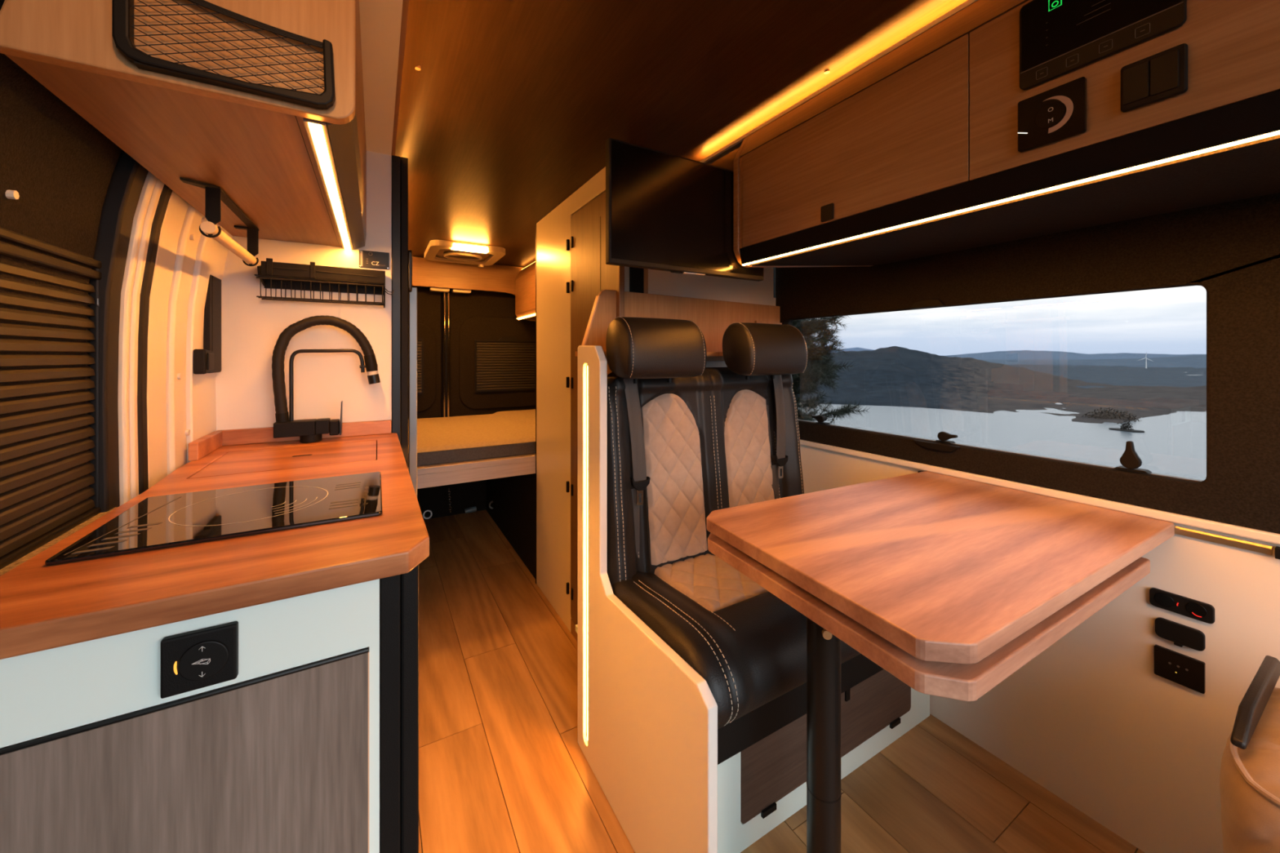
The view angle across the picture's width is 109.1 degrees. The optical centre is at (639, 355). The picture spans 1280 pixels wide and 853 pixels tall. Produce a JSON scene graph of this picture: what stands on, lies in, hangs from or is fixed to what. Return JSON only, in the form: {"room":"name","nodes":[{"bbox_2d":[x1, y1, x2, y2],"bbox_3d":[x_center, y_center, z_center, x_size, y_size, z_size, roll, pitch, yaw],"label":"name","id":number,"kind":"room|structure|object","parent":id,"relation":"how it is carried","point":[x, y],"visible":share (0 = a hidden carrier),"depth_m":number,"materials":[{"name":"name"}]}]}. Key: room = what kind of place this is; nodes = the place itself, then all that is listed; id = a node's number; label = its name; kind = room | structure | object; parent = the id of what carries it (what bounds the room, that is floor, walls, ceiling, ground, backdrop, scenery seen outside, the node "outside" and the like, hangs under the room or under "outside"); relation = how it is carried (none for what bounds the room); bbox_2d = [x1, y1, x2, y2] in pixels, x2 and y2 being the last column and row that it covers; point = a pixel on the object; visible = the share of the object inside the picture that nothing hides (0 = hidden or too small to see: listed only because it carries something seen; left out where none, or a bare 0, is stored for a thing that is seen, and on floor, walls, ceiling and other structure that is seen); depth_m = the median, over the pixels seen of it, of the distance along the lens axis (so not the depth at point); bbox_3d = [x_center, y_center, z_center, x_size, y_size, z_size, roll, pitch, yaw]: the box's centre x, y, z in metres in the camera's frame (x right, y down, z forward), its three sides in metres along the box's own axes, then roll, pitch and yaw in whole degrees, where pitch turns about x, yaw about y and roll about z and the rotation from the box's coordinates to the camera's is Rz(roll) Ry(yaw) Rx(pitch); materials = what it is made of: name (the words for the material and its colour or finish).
{"room":"vehicle interior","nodes":[
{"label":"vehicle interior","id":0,"kind":"room"},
{"bbox_2d":[87,149,232,512],"bbox_3d":[-1.371,0.285,1.766,0.203,1.670,2.430,0,0,-30],"label":"door frame","id":1,"kind":"structure","parent":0,"point":[157,264],"depth_m":0.77,"materials":[{"name":"beige plastic"}]},
{"bbox_2d":[0,226,102,569],"bbox_3d":[-0.557,0.048,0.233,0.016,0.382,1.061,0,0,-30],"label":"window blind","id":2,"kind":"object","parent":1,"relation":"attached to","point":[15,548],"visible":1,"depth_m":0.58,"materials":[{"name":"black plastic"}]},
{"bbox_2d":[0,0,121,576],"bbox_3d":[-0.244,0.285,-0.239,0.162,1.670,2.230,0,0,-30],"label":"door","id":3,"kind":"structure","parent":1,"relation":"in","point":[56,168],"depth_m":0.56,"materials":[{"name":"grey fabric"}]},
{"bbox_2d":[0,0,366,249],"bbox_3d":[-0.659,-0.414,0.813,0.282,0.268,0.768,0,0,-30],"label":"upper cabinet","id":4,"kind":"object","parent":1,"relation":"attached to","point":[256,148],"visible":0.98,"depth_m":0.54,"materials":[{"name":"brown wood"}]},
{"bbox_2d":[179,177,259,266],"bbox_3d":[-0.789,-0.239,0.872,0.044,0.086,0.330,0,0,-30],"label":"towel holder","id":5,"kind":"object","parent":4,"relation":"attached to","point":[214,195],"visible":1,"depth_m":0.80,"materials":[{"name":"black metal"}]},
{"bbox_2d":[111,0,335,109],"bbox_3d":[-0.436,-0.349,0.490,0.180,0.122,0.014,0,0,-30],"label":"pocket","id":6,"kind":"object","parent":4,"relation":"attached to","point":[122,11],"visible":1,"depth_m":0.48,"materials":[{"name":"black fabric"}]},
{"bbox_2d":[303,117,353,249],"bbox_3d":[-0.578,-0.281,0.871,0.022,0.006,0.748,0,0,-30],"label":"strip light","id":7,"kind":"object","parent":4,"relation":"attached to","point":[317,131],"visible":1,"depth_m":0.69,"materials":[{"name":"white plastic"}]},
{"bbox_2d":[193,349,213,373],"bbox_3d":[-0.917,0.012,0.960,0.022,0.052,0.056,0,0,-30],"label":"switch","id":8,"kind":"object","parent":1,"relation":"attached to","point":[203,359],"visible":1,"depth_m":0.94,"materials":[{"name":"black plastic"}]},
{"bbox_2d":[188,431,222,461],"bbox_3d":[-0.934,0.192,0.982,0.016,0.036,0.165,0,0,-30],"label":"backsplash","id":9,"kind":"structure","parent":1,"relation":"attached to","point":[202,446],"depth_m":0.95,"materials":[{"name":"brown wood"}]},
{"bbox_2d":[203,274,221,373],"bbox_3d":[-0.961,-0.077,1.025,0.012,0.230,0.087,0,0,-30],"label":"bracket","id":10,"kind":"object","parent":1,"relation":"attached to","point":[212,310],"visible":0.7,"depth_m":1.01,"materials":[{"name":"black plastic"}]},
{"bbox_2d":[412,285,440,418],"bbox_3d":[-1.668,0.145,2.967,0.685,1.250,0.050,0,0,-30],"label":"door","id":11,"kind":"structure","parent":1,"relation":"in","point":[428,303],"depth_m":3.08,"materials":[{"name":"black plastic"}]},
{"bbox_2d":[215,151,391,431],"bbox_3d":[-0.859,0.286,1.161,0.396,1.668,0.030,0,0,-30],"label":"wall","id":12,"kind":"structure","parent":0,"point":[251,326],"depth_m":1.15,"materials":[{"name":"white paint"}]},
{"bbox_2d":[217,419,391,445],"bbox_3d":[-0.830,0.192,1.148,0.358,0.036,0.016,0,0,-30],"label":"backsplash","id":13,"kind":"structure","parent":12,"relation":"attached to","point":[255,435],"depth_m":1.11,"materials":[{"name":"brown wood"}]},
{"bbox_2d":[253,257,394,307],"bbox_3d":[-0.780,-0.178,1.147,0.284,0.097,0.071,0,0,-30],"label":"spice rack","id":14,"kind":"object","parent":12,"relation":"attached to","point":[274,275],"visible":1,"depth_m":1.13,"materials":[{"name":"black metal"}]},
{"bbox_2d":[253,274,385,287],"bbox_3d":[-0.790,-0.187,1.143,0.264,0.002,0.066,0,0,-30],"label":"tray","id":15,"kind":"object","parent":14,"relation":"on","point":[305,280],"depth_m":1.13,"materials":[{"name":"black metal"}]},
{"bbox_2d":[359,249,389,269],"bbox_3d":[-0.714,-0.258,1.224,0.070,0.045,0.005,0,0,-30],"label":"plaque","id":16,"kind":"object","parent":12,"relation":"attached to","point":[367,259],"visible":1,"depth_m":1.22,"materials":[{"name":"black metal"}]},
{"bbox_2d":[417,288,535,578],"bbox_3d":[-0.725,0.220,2.420,1.890,1.800,2.005,0,0,-30],"label":"wall","id":17,"kind":"structure","parent":0,"point":[513,498],"depth_m":2.96,"materials":[{"name":"grey fabric"}]},
{"bbox_2d":[417,338,423,394],"bbox_3d":[-1.627,0.060,2.953,0.406,0.396,0.014,0,0,-30],"label":"blind","id":18,"kind":"object","parent":17,"relation":"attached to","point":[420,341],"visible":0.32,"depth_m":3.04,"materials":[{"name":"black plastic"}]},
{"bbox_2d":[422,509,432,519],"bbox_3d":[-1.273,0.951,2.730,0.056,0.056,0.019,0,0,-30],"label":"ring","id":19,"kind":"object","parent":17,"relation":"attached to","point":[427,510],"visible":0.98,"depth_m":2.73,"materials":[{"name":"grey metal"}]},
{"bbox_2d":[443,292,445,417],"bbox_3d":[-1.345,-0.020,3.133,0.011,0.920,0.011,0,0,-8],"label":"trim","id":20,"kind":"structure","parent":17,"relation":"attached to","point":[444,293],"depth_m":3.13,"materials":[{"name":"silver metal"}]},
{"bbox_2d":[447,291,448,417],"bbox_3d":[-1.323,-0.020,3.145,0.013,0.920,0.013,0,0,-8],"label":"trim","id":21,"kind":"structure","parent":17,"relation":"attached to","point":[448,291],"depth_m":3.14,"materials":[{"name":"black metal"}]},
{"bbox_2d":[448,488,451,512],"bbox_3d":[-1.127,0.857,2.699,0.018,0.144,0.018,0,0,9],"label":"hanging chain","id":22,"kind":"object","parent":17,"relation":"hanging from","point":[449,488],"visible":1,"depth_m":2.70,"materials":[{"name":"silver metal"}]},
{"bbox_2d":[417,453,535,488],"bbox_3d":[-0.898,0.536,2.700,1.750,0.088,1.176,0,0,-30],"label":"frame","id":23,"kind":"object","parent":17,"relation":"on","point":[448,473],"visible":0.09,"depth_m":2.10,"materials":[{"name":"brown wood"}]},
{"bbox_2d":[417,408,535,466],"bbox_3d":[-0.908,0.445,2.718,1.750,0.094,1.135,0,0,-30],"label":"mattress","id":24,"kind":"object","parent":23,"relation":"on","point":[440,440],"visible":0.47,"depth_m":2.33,"materials":[{"name":"fabric"}]},
{"bbox_2d":[488,500,493,509],"bbox_3d":[-1.006,1.019,3.115,0.056,0.056,0.019,0,0,-30],"label":"ring","id":25,"kind":"object","parent":17,"relation":"attached to","point":[491,502],"visible":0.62,"depth_m":3.10,"materials":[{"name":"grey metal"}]},
{"bbox_2d":[448,288,535,417],"bbox_3d":[-0.951,0.145,3.381,0.860,1.250,0.050,0,0,-30],"label":"door","id":26,"kind":"structure","parent":17,"relation":"in","point":[474,315],"depth_m":3.25,"materials":[{"name":"black plastic"}]},
{"bbox_2d":[475,337,535,392],"bbox_3d":[-0.946,0.060,3.347,0.509,0.396,0.014,0,0,-30],"label":"blind","id":27,"kind":"object","parent":17,"relation":"attached to","point":[528,355],"visible":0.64,"depth_m":3.32,"materials":[{"name":"black plastic"}]},
{"bbox_2d":[535,166,605,642],"bbox_3d":[-0.275,0.235,1.863,0.031,1.770,0.900,0,0,-30],"label":"wall","id":28,"kind":"structure","parent":0,"point":[553,260],"depth_m":2.00,"materials":[{"name":"beige wood"}]},
{"bbox_2d":[566,191,624,625],"bbox_3d":[-0.175,0.248,1.667,0.026,1.624,0.461,0,0,-30],"label":"door","id":29,"kind":"structure","parent":28,"relation":"in","point":[590,274],"depth_m":1.73,"materials":[{"name":"brown wood"}]},
{"bbox_2d":[359,0,967,267],"bbox_3d":[-0.117,-0.614,1.359,1.960,0.132,4.390,0,0,-30],"label":"ceiling","id":30,"kind":"structure","parent":0,"point":[499,111],"depth_m":1.07,"materials":[{"name":"brown wood"}]},
{"bbox_2d":[424,240,505,267],"bbox_3d":[-1.093,-0.625,2.831,0.420,0.050,0.474,0,0,-30],"label":"ceiling vent","id":31,"kind":"object","parent":30,"relation":"in","point":[442,251],"visible":1,"depth_m":2.77,"materials":[{"name":"beige plastic"}]},
{"bbox_2d":[412,256,535,321],"bbox_3d":[-1.169,-0.451,3.178,1.760,0.390,0.072,0,0,-30],"label":"overhead cabinet","id":32,"kind":"object","parent":30,"relation":"attached to","point":[438,276],"visible":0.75,"depth_m":3.11,"materials":[{"name":"brown wood"}]},
{"bbox_2d":[624,266,775,367],"bbox_3d":[0.251,0.235,1.752,0.803,1.770,0.034,0,0,-35],"label":"wall","id":33,"kind":"structure","parent":0,"point":[638,280],"depth_m":1.73,"materials":[{"name":"brown wood"}]},
{"bbox_2d":[575,289,782,361],"bbox_3d":[0.221,-0.097,1.632,0.962,0.233,0.196,0,0,-30],"label":"board","id":34,"kind":"object","parent":33,"relation":"attached to","point":[713,317],"visible":0.38,"depth_m":1.64,"materials":[{"name":"brown wood"}]},
{"bbox_2d":[418,509,1144,852],"bbox_3d":[-0.041,1.135,1.230,1.960,0.030,4.770,0,0,-30],"label":"floor","id":35,"kind":"structure","parent":0,"point":[504,767],"depth_m":1.23,"materials":[{"name":"brown wood"}]},
{"bbox_2d":[0,449,418,852],"bbox_3d":[-0.619,0.677,0.790,0.364,0.884,0.843,0,0,-30],"label":"base cabinet","id":36,"kind":"object","parent":35,"relation":"on","point":[313,746],"visible":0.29,"depth_m":0.44,"materials":[{"name":"white laminate"}]},
{"bbox_2d":[160,621,238,698],"bbox_3d":[-0.407,0.281,0.422,0.052,0.052,0.011,0,0,-30],"label":"switch","id":37,"kind":"object","parent":36,"relation":"attached to","point":[198,659],"visible":1,"depth_m":0.42,"materials":[{"name":"black plastic"}]},
{"bbox_2d":[191,646,210,676],"bbox_3d":[-0.403,0.281,0.418,0.013,0.028,0.001,0,0,-30],"label":"print","id":38,"kind":"object","parent":37,"relation":"attached to","point":[201,655],"depth_m":0.42,"materials":[{"name":"grey"}]},
{"bbox_2d":[0,419,429,659],"bbox_3d":[-0.609,0.207,0.782,0.378,0.066,0.869,0,0,-30],"label":"countertop","id":39,"kind":"structure","parent":36,"relation":"on","point":[42,607],"depth_m":0.47,"materials":[{"name":"brown wood"}]},
{"bbox_2d":[44,471,382,565],"bbox_3d":[-0.526,0.207,0.630,0.294,0.006,0.241,0,0,-30],"label":"cooktop","id":40,"kind":"object","parent":39,"relation":"in","point":[167,521],"visible":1,"depth_m":0.59,"materials":[{"name":"black glass"}]},
{"bbox_2d":[64,482,368,555],"bbox_3d":[-0.526,0.204,0.623,0.268,0.001,0.205,0,0,-30],"label":"print","id":41,"kind":"object","parent":40,"relation":"on","point":[223,514],"depth_m":0.58,"materials":[{"name":"grey"}]},
{"bbox_2d":[271,315,380,443],"bbox_3d":[-0.772,0.055,1.130,0.223,0.309,0.044,0,0,-30],"label":"faucet","id":42,"kind":"object","parent":39,"relation":"on","point":[311,430],"visible":1,"depth_m":1.09,"materials":[{"name":"black metal"}]},
{"bbox_2d":[391,155,408,468],"bbox_3d":[-0.671,0.283,1.273,0.040,1.671,0.044,0,0,-30],"label":"post","id":43,"kind":"object","parent":35,"relation":"on","point":[399,164],"visible":0.45,"depth_m":1.25,"materials":[{"name":"black metal"}]},
{"bbox_2d":[408,249,412,292],"bbox_3d":[-0.650,-0.239,1.288,0.011,0.118,0.030,0,0,-30],"label":"module","id":44,"kind":"object","parent":43,"relation":"attached to","point":[410,251],"visible":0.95,"depth_m":1.27,"materials":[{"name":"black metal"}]},
{"bbox_2d":[408,287,417,497],"bbox_3d":[-0.697,0.455,1.399,0.022,1.328,0.030,0,0,-30],"label":"post","id":45,"kind":"object","parent":35,"relation":"on","point":[412,296],"visible":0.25,"depth_m":1.39,"materials":[{"name":"grey metal"}]},
{"bbox_2d":[464,506,476,513],"bbox_3d":[-1.095,0.998,2.948,0.069,0.036,0.034,0,0,-30],"label":"handle","id":46,"kind":"object","parent":35,"relation":"on","point":[471,509],"visible":1,"depth_m":2.94,"materials":[{"name":"grey plastic"}]},
{"bbox_2d":[577,345,717,852],"bbox_3d":[-0.021,0.544,1.063,0.022,1.149,0.602,0,0,-30],"label":"divider","id":47,"kind":"object","parent":35,"relation":"on","point":[647,720],"visible":1,"depth_m":1.04,"materials":[{"name":"white laminate"}]},
{"bbox_2d":[575,624,929,852],"bbox_3d":[0.368,0.920,1.375,0.965,0.398,0.588,0,0,-30],"label":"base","id":48,"kind":"object","parent":35,"relation":"on","point":[762,753],"visible":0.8,"depth_m":1.09,"materials":[{"name":"white laminate"}]},
{"bbox_2d":[605,316,860,728],"bbox_3d":[0.324,0.308,1.257,0.770,0.824,0.550,0,0,-30],"label":"seat","id":49,"kind":"object","parent":48,"relation":"on","point":[688,440],"visible":0.78,"depth_m":1.26,"materials":[{"name":"black leather"}]},
{"bbox_2d":[611,571,860,728],"bbox_3d":[0.349,0.645,1.214,0.766,0.151,0.448,0,0,-30],"label":"seat cushion","id":50,"kind":"object","parent":49,"relation":"on","point":[748,646],"depth_m":0.99,"materials":[{"name":"black leather"}]},
{"bbox_2d":[706,471,1174,852],"bbox_3d":[0.627,0.740,1.002,0.894,0.760,0.562,0,0,-30],"label":"dining table","id":51,"kind":"object","parent":35,"relation":"on","point":[950,585],"visible":1,"depth_m":0.83,"materials":[{"name":"brown wood"}]},
{"bbox_2d":[1219,655,1279,852],"bbox_3d":[1.060,0.818,0.565,0.466,0.602,0.415,0,0,-30],"label":"passenger seat","id":52,"kind":"object","parent":35,"relation":"on","point":[1250,773],"visible":1,"depth_m":0.64,"materials":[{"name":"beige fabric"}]},
{"bbox_2d":[773,192,1279,852],"bbox_3d":[0.746,0.235,1.720,0.045,1.770,4.630,0,0,-30],"label":"wall","id":53,"kind":"structure","parent":0,"point":[1089,719],"depth_m":1.03,"materials":[{"name":"grey fabric"}]},
{"bbox_2d":[515,262,535,319],"bbox_3d":[-0.357,-0.453,2.973,0.624,0.385,1.093,0,0,-30],"label":"upper cabinet","id":54,"kind":"object","parent":53,"relation":"attached to","point":[525,282],"visible":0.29,"depth_m":3.07,"materials":[{"name":"brown wood"}]},
{"bbox_2d":[699,0,1279,267],"bbox_3d":[0.953,-0.448,0.705,0.628,0.394,2.145,0,0,-30],"label":"upper cabinet","id":55,"kind":"object","parent":53,"relation":"attached to","point":[926,126],"visible":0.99,"depth_m":0.80,"materials":[{"name":"brown wood"}]},
{"bbox_2d":[605,137,763,281],"bbox_3d":[0.054,-0.370,1.375,0.508,0.305,0.369,0,0,-30],"label":"television","id":56,"kind":"object","parent":55,"relation":"attached to","point":[664,211],"visible":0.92,"depth_m":1.18,"materials":[{"name":"black plastic"}]},
{"bbox_2d":[705,141,742,164],"bbox_3d":[0.736,-0.621,0.570,0.020,0.006,2.130,0,0,-30],"label":"light","id":57,"kind":"object","parent":55,"relation":"attached to","point":[738,145],"visible":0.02,"depth_m":1.40,"materials":[{"name":"grey metal"}]},
{"bbox_2d":[742,130,1279,265],"bbox_3d":[0.762,-0.255,0.449,0.008,0.008,1.894,0,0,-30],"label":"strip light","id":58,"kind":"object","parent":55,"relation":"attached to","point":[1277,132],"visible":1,"depth_m":0.67,"materials":[{"name":"white plastic"}]},
{"bbox_2d":[1017,76,1086,152],"bbox_3d":[0.608,-0.355,0.675,0.009,0.078,0.078,0,0,-30],"label":"control panel","id":59,"kind":"object","parent":55,"relation":"attached to","point":[1057,113],"visible":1,"depth_m":0.67,"materials":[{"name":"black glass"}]},
{"bbox_2d":[1019,0,1186,89],"bbox_3d":[0.632,-0.475,0.635,0.008,0.130,0.168,0,0,-30],"label":"control display","id":60,"kind":"object","parent":55,"relation":"attached to","point":[1058,37],"visible":1,"depth_m":0.64,"materials":[{"name":"black plastic"}]},
{"bbox_2d":[1045,0,1111,45],"bbox_3d":[0.621,-0.478,0.647,0.001,0.034,0.069,0,0,-30],"label":"print","id":61,"kind":"object","parent":60,"relation":"on","point":[1074,20],"depth_m":0.65,"materials":[{"name":"grey"}]},
{"bbox_2d":[1035,22,1150,79],"bbox_3d":[0.627,-0.422,0.637,0.001,0.014,0.117,0,0,-30],"label":"print","id":62,"kind":"object","parent":60,"relation":"on","point":[1127,35],"depth_m":0.63,"materials":[{"name":"grey"}]},
{"bbox_2d":[1120,43,1187,111],"bbox_3d":[0.659,-0.356,0.586,0.010,0.060,0.058,0,0,-30],"label":"light switch","id":63,"kind":"object","parent":55,"relation":"attached to","point":[1162,75],"visible":1,"depth_m":0.58,"materials":[{"name":"black plastic"}]},
{"bbox_2d":[788,285,1206,481],"bbox_3d":[0.928,0.060,1.462,0.041,0.520,1.240,0,0,-30],"label":"window","id":64,"kind":"structure","parent":53,"relation":"in","point":[1077,379],"depth_m":1.24,"materials":[{"name":"clear glass"}]},
{"bbox_2d":[811,415,829,424],"bbox_3d":[0.712,0.249,1.796,0.032,0.033,0.063,0,0,-30],"label":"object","id":65,"kind":"structure","parent":64,"relation":"attached to","point":[820,419],"depth_m":1.78,"materials":[{"name":"black plastic"}]},
{"bbox_2d":[910,298,945,308],"bbox_3d":[0.897,-0.164,1.423,0.012,0.026,0.103,0,0,-30],"label":"handle","id":66,"kind":"object","parent":64,"relation":"attached to","point":[927,303],"visible":1,"depth_m":1.42,"materials":[{"name":"black plastic"}]},
{"bbox_2d":[913,440,959,452],"bbox_3d":[0.910,0.280,1.402,0.010,0.022,0.132,0,0,-30],"label":"handle","id":67,"kind":"object","parent":64,"relation":"attached to","point":[936,446],"visible":1,"depth_m":1.39,"materials":[{"name":"black plastic"}]},
{"bbox_2d":[934,431,957,444],"bbox_3d":[0.943,0.249,1.398,0.032,0.033,0.063,0,0,-30],"label":"window latch","id":68,"kind":"object","parent":64,"relation":"attached to","point":[944,437],"depth_m":1.39,"materials":[{"name":"black plastic"}]},
{"bbox_2d":[1113,440,1151,473],"bbox_3d":[1.140,0.232,1.056,0.032,0.069,0.057,0,0,-30],"label":"window latch","id":69,"kind":"object","parent":64,"relation":"attached to","point":[1130,460],"depth_m":1.05,"materials":[{"name":"black plastic"}]},
{"bbox_2d":[917,471,1279,559],"bbox_3d":[1.055,0.377,1.154,0.015,0.021,0.677,0,0,-30],"label":"rail","id":70,"kind":"object","parent":53,"relation":"attached to","point":[1252,546],"visible":0.49,"depth_m":0.92,"materials":[{"name":"gold metal"}]},
{"bbox_2d":[1154,644,1205,693],"bbox_3d":[1.159,0.672,0.980,0.009,0.064,0.072,0,0,-30],"label":"switch panel","id":71,"kind":"object","parent":53,"relation":"attached to","point":[1182,669],"visible":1,"depth_m":0.98,"materials":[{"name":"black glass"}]},
{"bbox_2d":[1155,617,1205,651],"bbox_3d":[1.158,0.600,0.979,0.012,0.046,0.070,0,0,-30],"label":"socket cover","id":72,"kind":"object","parent":53,"relation":"attached to","point":[1181,635],"visible":1,"depth_m":0.97,"materials":[{"name":"black plastic"}]},
{"bbox_2d":[1149,587,1214,623],"bbox_3d":[1.160,0.535,0.977,0.011,0.039,0.091,0,0,-30],"label":"socket plate","id":73,"kind":"object","parent":53,"relation":"attached to","point":[1184,606],"visible":1,"depth_m":0.97,"materials":[{"name":"black plastic"}]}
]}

